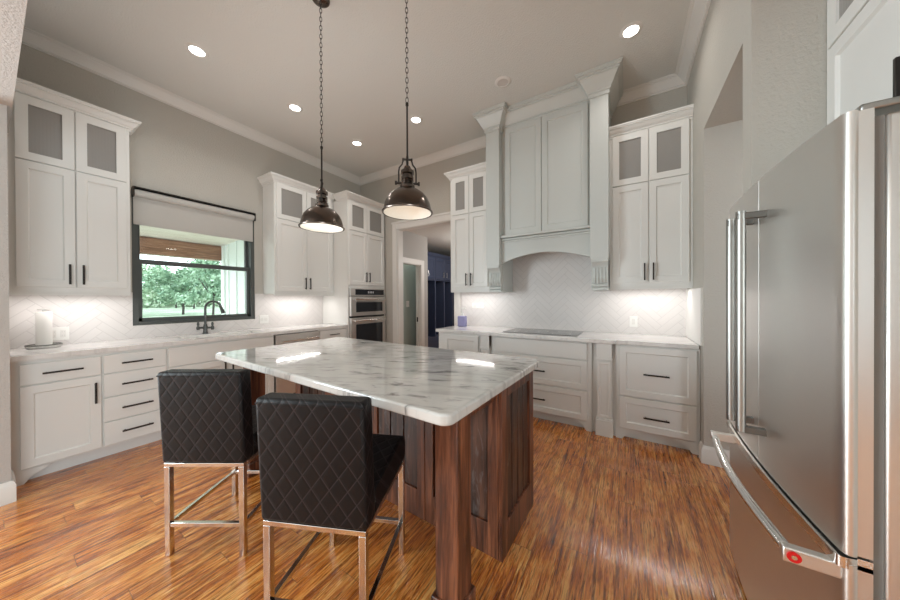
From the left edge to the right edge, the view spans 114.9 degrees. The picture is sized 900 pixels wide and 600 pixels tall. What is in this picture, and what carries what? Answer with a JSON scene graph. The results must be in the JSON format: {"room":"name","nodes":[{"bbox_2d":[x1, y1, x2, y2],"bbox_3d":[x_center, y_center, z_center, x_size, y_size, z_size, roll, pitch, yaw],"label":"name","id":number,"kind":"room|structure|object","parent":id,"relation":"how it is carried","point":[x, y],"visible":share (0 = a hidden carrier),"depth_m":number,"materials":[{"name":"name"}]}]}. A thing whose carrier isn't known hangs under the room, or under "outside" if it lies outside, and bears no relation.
{"room":"kitchen","nodes":[
{"label":"kitchen","id":0,"kind":"room"},
{"bbox_2d":[0,0,27,483],"bbox_3d":[-1.384,-0.468,0.824,5.820,3.620,0.255,0,0,32],"label":"wall","id":1,"kind":"structure","parent":0,"point":[5,419],"depth_m":1.88,"materials":[{"name":"grey paint"}]},
{"bbox_2d":[0,469,16,506],"bbox_3d":[-3.075,1.275,1.879,0.268,0.140,0.253,0,0,32],"label":"baseboard","id":2,"kind":"structure","parent":1,"relation":"attached to","point":[8,489],"depth_m":1.90,"materials":[{"name":"white paint"}]},
{"bbox_2d":[24,342,62,348],"bbox_3d":[-3.435,0.388,2.430,0.192,0.031,0.192,0,0,32],"label":"tray","id":3,"kind":"object","parent":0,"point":[38,345],"depth_m":2.39,"materials":[{"name":"silver metal"}]},
{"bbox_2d":[17,43,359,340],"bbox_3d":[-2.835,-0.476,3.864,0.157,3.620,4.006,0,0,32],"label":"wall","id":4,"kind":"structure","parent":0,"point":[174,151],"depth_m":3.33,"materials":[{"name":"grey paint"}]},
{"bbox_2d":[52,327,68,340],"bbox_3d":[-3.517,0.303,2.577,0.008,0.118,0.118,0,0,32],"label":"outlet","id":5,"kind":"object","parent":4,"relation":"attached to","point":[59,333],"visible":0.77,"depth_m":2.59,"materials":[{"name":"white plastic"}]},
{"bbox_2d":[7,77,141,295],"bbox_3d":[-3.321,-0.878,2.569,0.368,1.676,0.718,0,0,32],"label":"upper cabinet","id":6,"kind":"object","parent":4,"relation":"attached to","point":[68,156],"visible":0.98,"depth_m":2.43,"materials":[{"name":"white paint"}]},
{"bbox_2d":[9,292,322,348],"bbox_3d":[-2.901,0.156,3.596,0.012,0.480,2.898,0,0,32],"label":"backsplash","id":7,"kind":"structure","parent":4,"relation":"attached to","point":[89,318],"depth_m":2.85,"materials":[{"name":"tile"}]},
{"bbox_2d":[22,26,359,184],"bbox_3d":[-2.650,-2.237,3.916,0.110,0.100,3.701,0,0,32],"label":"trim","id":8,"kind":"structure","parent":4,"relation":"attached to","point":[32,38],"depth_m":3.10,"materials":[{"name":"white paint"}]},
{"bbox_2d":[131,188,254,325],"bbox_3d":[-3.051,-0.456,3.498,0.134,1.438,1.149,0,0,32],"label":"window","id":9,"kind":"structure","parent":4,"relation":"in","point":[137,263],"depth_m":3.31,"materials":[{"name":"grey metal"}]},
{"bbox_2d":[131,186,255,241],"bbox_3d":[-2.978,-0.983,3.445,0.085,0.384,1.139,0,0,32],"label":"roller shade","id":10,"kind":"object","parent":9,"relation":"attached to","point":[151,208],"visible":1,"depth_m":3.35,"materials":[{"name":"grey fabric"}]},
{"bbox_2d":[259,315,267,323],"bbox_3d":[-2.616,0.272,4.037,0.008,0.115,0.120,0,0,32],"label":"outlet","id":11,"kind":"object","parent":4,"relation":"attached to","point":[262,318],"visible":1,"depth_m":4.03,"materials":[{"name":"white plastic"}]},
{"bbox_2d":[257,171,334,295],"bbox_3d":[-2.251,-0.881,4.303,0.368,1.636,0.992,0,0,32],"label":"upper cabinet","id":12,"kind":"object","parent":4,"relation":"attached to","point":[297,261],"visible":0.95,"depth_m":4.07,"materials":[{"name":"white paint"}]},
{"bbox_2d":[140,225,237,245],"bbox_3d":[-5.627,-1.497,3.519,4.230,0.410,6.100,0,0,32],"label":"ceiling","id":13,"kind":"structure","parent":0,"point":[145,231],"depth_m":6.14,"materials":[{"name":"white paint"}]},
{"bbox_2d":[140,236,220,260],"bbox_3d":[-7.298,-1.121,4.553,0.240,0.345,6.100,0,0,32],"label":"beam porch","id":14,"kind":"structure","parent":13,"relation":"attached to","point":[148,246],"depth_m":6.38,"materials":[{"name":"brown wood"}]},
{"bbox_2d":[221,240,245,314],"bbox_3d":[-3.906,-0.147,6.087,4.000,3.250,0.140,0,0,32],"label":"wall","id":15,"kind":"structure","parent":0,"point":[233,293],"depth_m":6.81,"materials":[{"name":"white"}]},
{"bbox_2d":[24,0,690,176],"bbox_3d":[-0.938,-2.316,-0.067,7.520,0.080,8.930,0,0,32],"label":"ceiling","id":16,"kind":"structure","parent":0,"point":[264,57],"depth_m":2.68,"materials":[{"name":"white paint"}]},
{"bbox_2d":[184,42,208,57],"bbox_3d":[-2.314,-2.277,2.625,0.172,0.009,0.172,0,0,32],"label":"recessed light","id":17,"kind":"object","parent":16,"relation":"in","point":[193,48],"visible":1,"depth_m":2.62,"materials":[{"name":"white paint"}]},
{"bbox_2d":[287,103,302,111],"bbox_3d":[-1.841,-2.283,3.411,0.172,0.009,0.172,0,0,32],"label":"recessed light","id":18,"kind":"object","parent":16,"relation":"in","point":[294,107],"visible":1,"depth_m":3.41,"materials":[{"name":"white paint"}]},
{"bbox_2d":[298,0,344,232],"bbox_3d":[-0.976,-1.415,2.178,0.324,1.741,0.324,0,0,-18],"label":"pendant light","id":19,"kind":"object","parent":16,"relation":"hanging from","point":[320,218],"visible":1,"depth_m":2.16,"materials":[{"name":"brown metal"}]},
{"bbox_2d":[315,187,328,206],"bbox_3d":[-0.973,-0.781,2.181,0.096,0.150,0.096,0,0,-18],"label":"socket","id":20,"kind":"object","parent":19,"relation":"attached to","point":[321,192],"depth_m":2.15,"materials":[{"name":"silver metal"}]},
{"bbox_2d":[351,140,362,145],"bbox_3d":[-1.359,-2.289,4.195,0.172,0.009,0.172,0,0,32],"label":"recessed light","id":21,"kind":"object","parent":16,"relation":"in","point":[354,142],"visible":1,"depth_m":4.19,"materials":[{"name":"white paint"}]},
{"bbox_2d":[382,0,432,219],"bbox_3d":[-0.281,-1.426,1.875,0.332,1.721,0.332,0,0,-8],"label":"pendant light","id":22,"kind":"object","parent":16,"relation":"hanging from","point":[405,202],"visible":1,"depth_m":1.86,"materials":[{"name":"brown metal"}]},
{"bbox_2d":[400,165,414,187],"bbox_3d":[-0.279,-0.803,1.878,0.096,0.150,0.096,0,0,-8],"label":"socket","id":23,"kind":"object","parent":22,"relation":"attached to","point":[407,178],"depth_m":1.85,"materials":[{"name":"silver metal"}]},
{"bbox_2d":[409,115,422,123],"bbox_3d":[-0.432,-2.290,3.651,0.172,0.009,0.172,0,0,32],"label":"recessed light","id":24,"kind":"object","parent":16,"relation":"in","point":[415,119],"visible":1,"depth_m":3.65,"materials":[{"name":"white paint"}]},
{"bbox_2d":[495,76,510,87],"bbox_3d":[0.558,-2.292,3.025,0.172,0.009,0.172,0,0,32],"label":"recessed light","id":25,"kind":"object","parent":16,"relation":"in","point":[503,81],"visible":1,"depth_m":3.01,"materials":[{"name":"white paint"}]},
{"bbox_2d":[619,21,642,39],"bbox_3d":[1.544,-2.293,2.449,0.172,0.009,0.172,0,0,32],"label":"recessed light","id":26,"kind":"object","parent":16,"relation":"in","point":[632,29],"visible":1,"depth_m":2.44,"materials":[{"name":"white paint"}]},
{"bbox_2d":[0,417,746,599],"bbox_3d":[-0.228,1.372,1.913,8.400,0.080,13.000,0,0,32],"label":"floor","id":27,"kind":"structure","parent":0,"point":[625,518],"depth_m":1.59,"materials":[{"name":"brown wood"}]},
{"bbox_2d":[10,353,102,486],"bbox_3d":[-3.261,0.892,2.372,0.672,0.902,0.422,0,0,32],"label":"base cabinet","id":28,"kind":"object","parent":27,"relation":"on","point":[56,403],"visible":1,"depth_m":2.20,"materials":[{"name":"white paint"}]},
{"bbox_2d":[101,346,166,457],"bbox_3d":[-3.046,0.890,2.721,0.672,0.902,0.398,0,0,32],"label":"base cabinet","id":29,"kind":"object","parent":27,"relation":"on","point":[130,395],"visible":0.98,"depth_m":2.54,"materials":[{"name":"white paint"}]},
{"bbox_2d":[156,369,260,555],"bbox_3d":[-1.282,0.853,1.726,0.434,0.970,0.523,0,0,0],"label":"bar stool","id":30,"kind":"object","parent":27,"relation":"on","point":[208,418],"visible":0.84,"depth_m":1.48,"materials":[{"name":"leather"}]},
{"bbox_2d":[167,335,273,394],"bbox_3d":[-2.685,0.885,3.306,0.672,0.902,0.975,0,0,32],"label":"base cabinet","id":31,"kind":"object","parent":27,"relation":"on","point":[201,355],"visible":0.22,"depth_m":3.02,"materials":[{"name":"white paint"}]},
{"bbox_2d":[10,323,347,362],"bbox_3d":[-2.623,0.414,3.425,0.638,0.038,2.896,0,0,32],"label":"countertop","id":32,"kind":"structure","parent":31,"relation":"on","point":[17,354],"depth_m":2.76,"materials":[{"name":"stone"}]},
{"bbox_2d":[24,308,62,348],"bbox_3d":[-3.436,0.237,2.429,0.192,0.334,0.192,0,0,32],"label":"paper towel holder","id":33,"kind":"object","parent":32,"relation":"on","point":[43,320],"visible":1,"depth_m":2.40,"materials":[{"name":"paper"}]},
{"bbox_2d":[196,300,224,333],"bbox_3d":[-2.841,0.200,3.414,0.284,0.392,0.060,0,0,-21],"label":"faucet","id":34,"kind":"object","parent":32,"relation":"on","point":[205,327],"visible":1,"depth_m":3.39,"materials":[{"name":"grey metal"}]},
{"bbox_2d":[274,330,318,392],"bbox_3d":[-2.253,0.882,3.971,0.709,0.898,0.606,0,0,32],"label":"dishwasher","id":35,"kind":"object","parent":27,"relation":"on","point":[280,385],"visible":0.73,"depth_m":3.69,"materials":[{"name":"silver"}]},
{"bbox_2d":[254,392,404,599],"bbox_3d":[-0.483,0.851,1.307,0.434,0.970,0.523,0,0,8],"label":"bar stool","id":36,"kind":"object","parent":27,"relation":"on","point":[323,467],"visible":1,"depth_m":1.07,"materials":[{"name":"leather"}]},
{"bbox_2d":[318,327,346,339],"bbox_3d":[-1.980,0.877,4.448,0.672,0.902,0.486,0,0,32],"label":"base cabinet","id":37,"kind":"object","parent":27,"relation":"on","point":[337,332],"visible":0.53,"depth_m":4.27,"materials":[{"name":"white paint"}]},
{"bbox_2d":[323,190,384,337],"bbox_3d":[-1.649,-0.180,4.953,0.708,3.007,0.870,0,0,32],"label":"tall cabinet","id":38,"kind":"object","parent":27,"relation":"on","point":[359,249],"visible":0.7,"depth_m":4.66,"materials":[{"name":"white paint"}]},
{"bbox_2d":[349,288,386,341],"bbox_3d":[-1.510,0.392,4.911,0.512,1.162,0.755,0,0,32],"label":"wall oven","id":39,"kind":"object","parent":38,"relation":"in","point":[367,320],"visible":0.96,"depth_m":4.77,"materials":[{"name":"silver metal"}]},
{"bbox_2d":[243,367,532,599],"bbox_3d":[-0.543,0.885,2.049,2.006,0.896,0.904,0,0,34],"label":"kitchen island","id":40,"kind":"object","parent":27,"relation":"on","point":[471,478],"visible":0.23,"depth_m":1.52,"materials":[{"name":"brown wood"}]},
{"bbox_2d":[215,337,538,425],"bbox_3d":[-0.589,0.414,2.009,2.120,0.044,1.080,0,0,34],"label":"island countertop","id":41,"kind":"structure","parent":40,"relation":"on","point":[437,386],"depth_m":1.58,"materials":[{"name":"stone"}]},
{"bbox_2d":[428,252,453,347],"bbox_3d":[-0.257,0.076,7.115,0.450,2.302,2.370,0,0,32],"label":"locker","id":42,"kind":"object","parent":27,"relation":"on","point":[440,296],"visible":0.3,"depth_m":6.95,"materials":[{"name":"blue paint"}]},
{"bbox_2d":[439,332,480,352],"bbox_3d":[0.258,0.869,3.915,0.605,0.902,0.680,0,0,32],"label":"base cabinet","id":43,"kind":"object","parent":27,"relation":"on","point":[452,341],"visible":0.06,"depth_m":3.65,"materials":[{"name":"white paint"}]},
{"bbox_2d":[480,335,491,353],"bbox_3d":[0.571,0.869,3.695,0.156,0.901,0.612,0,0,32],"label":"pilaster","id":44,"kind":"object","parent":27,"relation":"on","point":[485,341],"visible":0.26,"depth_m":3.45,"materials":[{"name":"white paint"}]},
{"bbox_2d":[492,336,592,431],"bbox_3d":[1.109,0.868,3.390,1.075,0.902,0.680,0,0,32],"label":"base cabinet","id":45,"kind":"object","parent":27,"relation":"on","point":[562,380],"visible":0.48,"depth_m":3.03,"materials":[{"name":"white paint"}]},
{"bbox_2d":[436,325,698,349],"bbox_3d":[1.110,0.398,3.371,2.679,0.038,0.688,0,0,32],"label":"countertop","id":46,"kind":"structure","parent":45,"relation":"on","point":[683,342],"depth_m":2.97,"materials":[{"name":"stone"}]},
{"bbox_2d":[458,307,466,326],"bbox_3d":[0.176,0.243,4.123,0.124,0.272,0.070,0,0,32],"label":"soap dispenser","id":47,"kind":"object","parent":46,"relation":"on","point":[462,320],"visible":1,"depth_m":4.10,"materials":[{"name":"blue"}]},
{"bbox_2d":[458,316,466,326],"bbox_3d":[0.177,0.304,4.123,0.124,0.150,0.070,0,0,32],"label":"bottle","id":48,"kind":"object","parent":47,"relation":"attached to","point":[462,320],"depth_m":4.09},
{"bbox_2d":[503,328,582,335],"bbox_3d":[1.103,0.375,3.408,0.822,0.007,0.485,0,0,32],"label":"cooktop","id":49,"kind":"object","parent":46,"relation":"in","point":[515,330],"visible":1,"depth_m":3.38,"materials":[{"name":"grey glass"}]},
{"bbox_2d":[592,343,615,437],"bbox_3d":[1.642,0.868,3.035,0.201,0.901,0.612,0,0,32],"label":"pilaster","id":50,"kind":"object","parent":27,"relation":"on","point":[603,355],"visible":0.86,"depth_m":2.79,"materials":[{"name":"white paint"}]},
{"bbox_2d":[616,344,699,454],"bbox_3d":[2.004,0.866,2.837,0.620,0.902,0.680,0,0,32],"label":"base cabinet","id":51,"kind":"object","parent":27,"relation":"on","point":[658,388],"visible":0.98,"depth_m":2.58,"materials":[{"name":"white paint"}]},
{"bbox_2d":[710,96,899,599],"bbox_3d":[1.476,0.429,0.902,0.916,1.800,0.914,0,0,32],"label":"refrigerator","id":52,"kind":"object","parent":27,"relation":"on","point":[813,245],"visible":1,"depth_m":0.76,"materials":[{"name":"silver metal"}]},
{"bbox_2d":[403,264,415,345],"bbox_3d":[-0.908,0.027,5.613,0.080,2.580,0.740,0,0,32],"label":"door","id":53,"kind":"structure","parent":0,"point":[409,271],"depth_m":5.71,"materials":[{"name":"grey paint"}]},
{"bbox_2d":[403,231,427,346],"bbox_3d":[-1.449,0.028,5.970,1.865,2.580,0.780,0,0,32],"label":"wall","id":54,"kind":"structure","parent":0,"point":[414,245],"depth_m":5.61,"materials":[{"name":"grey paint"}]},
{"bbox_2d":[403,257,424,346],"bbox_3d":[-0.727,0.272,5.450,0.128,2.090,0.640,0,0,32],"label":"trim","id":55,"kind":"structure","parent":54,"relation":"attached to","point":[408,261],"depth_m":5.61,"materials":[{"name":"white paint"}]},
{"bbox_2d":[417,266,418,345],"bbox_3d":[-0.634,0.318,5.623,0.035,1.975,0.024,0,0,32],"label":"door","id":56,"kind":"structure","parent":54,"relation":"in","point":[417,266],"depth_m":5.62,"materials":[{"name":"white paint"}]},
{"bbox_2d":[408,224,450,256],"bbox_3d":[1.339,-1.316,6.173,6.600,0.080,4.070,0,0,32],"label":"ceiling","id":57,"kind":"structure","parent":0,"point":[438,237],"depth_m":5.82,"materials":[{"name":"white paint"}]},
{"bbox_2d":[360,86,686,342],"bbox_3d":[0.211,-0.492,4.411,6.528,3.620,0.124,0,0,32],"label":"wall","id":58,"kind":"structure","parent":0,"point":[434,184],"depth_m":4.57,"materials":[{"name":"grey paint"}]},
{"bbox_2d":[391,211,460,343],"bbox_3d":[-0.394,-0.024,4.770,1.400,2.685,0.154,0,0,32],"label":"trim","id":59,"kind":"structure","parent":58,"relation":"attached to","point":[398,227],"depth_m":5.03,"materials":[{"name":"white paint"}]},
{"bbox_2d":[444,161,489,291],"bbox_3d":[0.314,-0.954,4.045,0.710,1.691,0.375,0,0,32],"label":"upper cabinet","id":60,"kind":"object","parent":58,"relation":"attached to","point":[469,271],"visible":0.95,"depth_m":3.92,"materials":[{"name":"white paint"}]},
{"bbox_2d":[472,303,483,307],"bbox_3d":[0.407,0.083,4.202,0.190,0.075,0.008,0,0,32],"label":"outlet","id":61,"kind":"object","parent":58,"relation":"attached to","point":[474,305],"visible":1,"depth_m":4.20,"materials":[{"name":"white plastic"}]},
{"bbox_2d":[360,73,686,185],"bbox_3d":[0.328,-2.252,4.188,4.891,0.100,0.110,0,0,32],"label":"trim","id":62,"kind":"structure","parent":58,"relation":"attached to","point":[673,81],"depth_m":4.17,"materials":[{"name":"white paint"}]},
{"bbox_2d":[472,56,622,291],"bbox_3d":[1.117,-1.203,3.393,1.594,2.193,0.616,0,0,32],"label":"range hood","id":63,"kind":"object","parent":58,"relation":"attached to","point":[548,153],"visible":1,"depth_m":3.25,"materials":[{"name":"grey paint"}]},
{"bbox_2d":[500,225,589,242],"bbox_3d":[1.060,-0.747,3.295,1.002,0.083,0.070,0,0,32],"label":"molding","id":64,"kind":"structure","parent":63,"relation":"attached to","point":[573,231],"depth_m":3.27,"materials":[{"name":"grey paint"}]},
{"bbox_2d":[461,252,686,335],"bbox_3d":[1.308,-0.203,3.656,2.668,1.160,0.012,0,0,32],"label":"backsplash","id":65,"kind":"structure","parent":58,"relation":"attached to","point":[552,290],"depth_m":3.56,"materials":[{"name":"tile"}]},
{"bbox_2d":[629,316,636,326],"bbox_3d":[2.042,0.240,3.195,0.075,0.118,0.008,0,0,32],"label":"outlet","id":66,"kind":"object","parent":58,"relation":"attached to","point":[632,319],"visible":1,"depth_m":3.19,"materials":[{"name":"white plastic"}]},
{"bbox_2d":[609,104,693,289],"bbox_3d":[2.050,-0.957,2.974,0.683,1.691,0.375,0,0,32],"label":"upper cabinet","id":67,"kind":"object","parent":58,"relation":"attached to","point":[651,157],"visible":1,"depth_m":2.84,"materials":[{"name":"white paint"}]},
{"bbox_2d":[727,97,742,450],"bbox_3d":[2.536,-0.069,1.570,1.332,2.780,1.063,0,0,32],"label":"wall","id":68,"kind":"structure","parent":0,"point":[735,123],"depth_m":2.22,"materials":[{"name":"grey paint"}]},
{"bbox_2d":[699,441,729,467],"bbox_3d":[2.653,1.248,2.002,1.390,0.140,0.102,0,0,32],"label":"baseboard","id":69,"kind":"structure","parent":68,"relation":"attached to","point":[707,455],"depth_m":2.30,"materials":[{"name":"white paint"}]},
{"bbox_2d":[687,0,826,449],"bbox_3d":[1.786,-0.483,1.013,0.922,3.620,4.006,0,0,32],"label":"wall","id":70,"kind":"structure","parent":0,"point":[770,54],"depth_m":1.68,"materials":[{"name":"grey paint"}]},
{"bbox_2d":[675,0,710,84],"bbox_3d":[1.919,-2.249,2.216,0.110,0.100,1.796,0,0,32],"label":"trim","id":71,"kind":"structure","parent":70,"relation":"attached to","point":[698,9],"depth_m":2.45,"materials":[{"name":"white paint"}]},
{"bbox_2d":[686,288,702,345],"bbox_3d":[2.255,0.137,2.660,0.012,0.480,0.694,0,0,32],"label":"backsplash","id":72,"kind":"structure","parent":70,"relation":"attached to","point":[694,297],"depth_m":2.55,"materials":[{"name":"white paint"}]},
{"bbox_2d":[827,0,899,124],"bbox_3d":[1.592,-1.167,0.689,0.590,1.274,1.150,0,0,32],"label":"upper cabinet","id":73,"kind":"object","parent":70,"relation":"attached to","point":[863,36],"visible":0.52,"depth_m":1.09,"materials":[{"name":"white paint"}]},
{"label":"outside","id":74,"kind":"structure","parent":0,"visible":0},
{"bbox_2d":[142,306,220,317],"bbox_3d":[-34.117,1.508,38.685,81.300,0.100,150.000,0,0,32],"label":"ground","id":75,"kind":"structure","parent":74,"point":[189,311],"depth_m":36.24,"materials":[{"name":"green plant"}]},
{"bbox_2d":[142,264,171,313],"bbox_3d":[-32.280,-1.319,30.087,5.020,5.726,5.094,0,0,32],"label":"oak tree","id":76,"kind":"object","parent":75,"relation":"on","point":[149,294],"visible":0.12,"depth_m":29.77,"materials":[{"name":"green plant"}]},
{"bbox_2d":[142,262,210,314],"bbox_3d":[-27.044,-1.328,28.647,5.710,5.712,5.376,0,0,-15],"label":"oak tree","id":77,"kind":"object","parent":75,"relation":"on","point":[173,284],"visible":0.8,"depth_m":27.44,"materials":[{"name":"green plant"}]},
{"bbox_2d":[143,286,220,307],"bbox_3d":[-48.022,-0.787,70.760,8.489,5.302,70.982,0,0,32],"label":"tree line","id":78,"kind":"object","parent":75,"relation":"on","point":[152,303],"visible":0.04,"depth_m":56.55,"materials":[{"name":"green plant"}]},
{"bbox_2d":[176,259,220,314],"bbox_3d":[-21.389,-1.065,25.833,4.830,5.163,4.497,0,0,-17],"label":"oak tree","id":79,"kind":"object","parent":75,"relation":"on","point":[210,276],"visible":0.53,"depth_m":24.72,"materials":[{"name":"green plant"}]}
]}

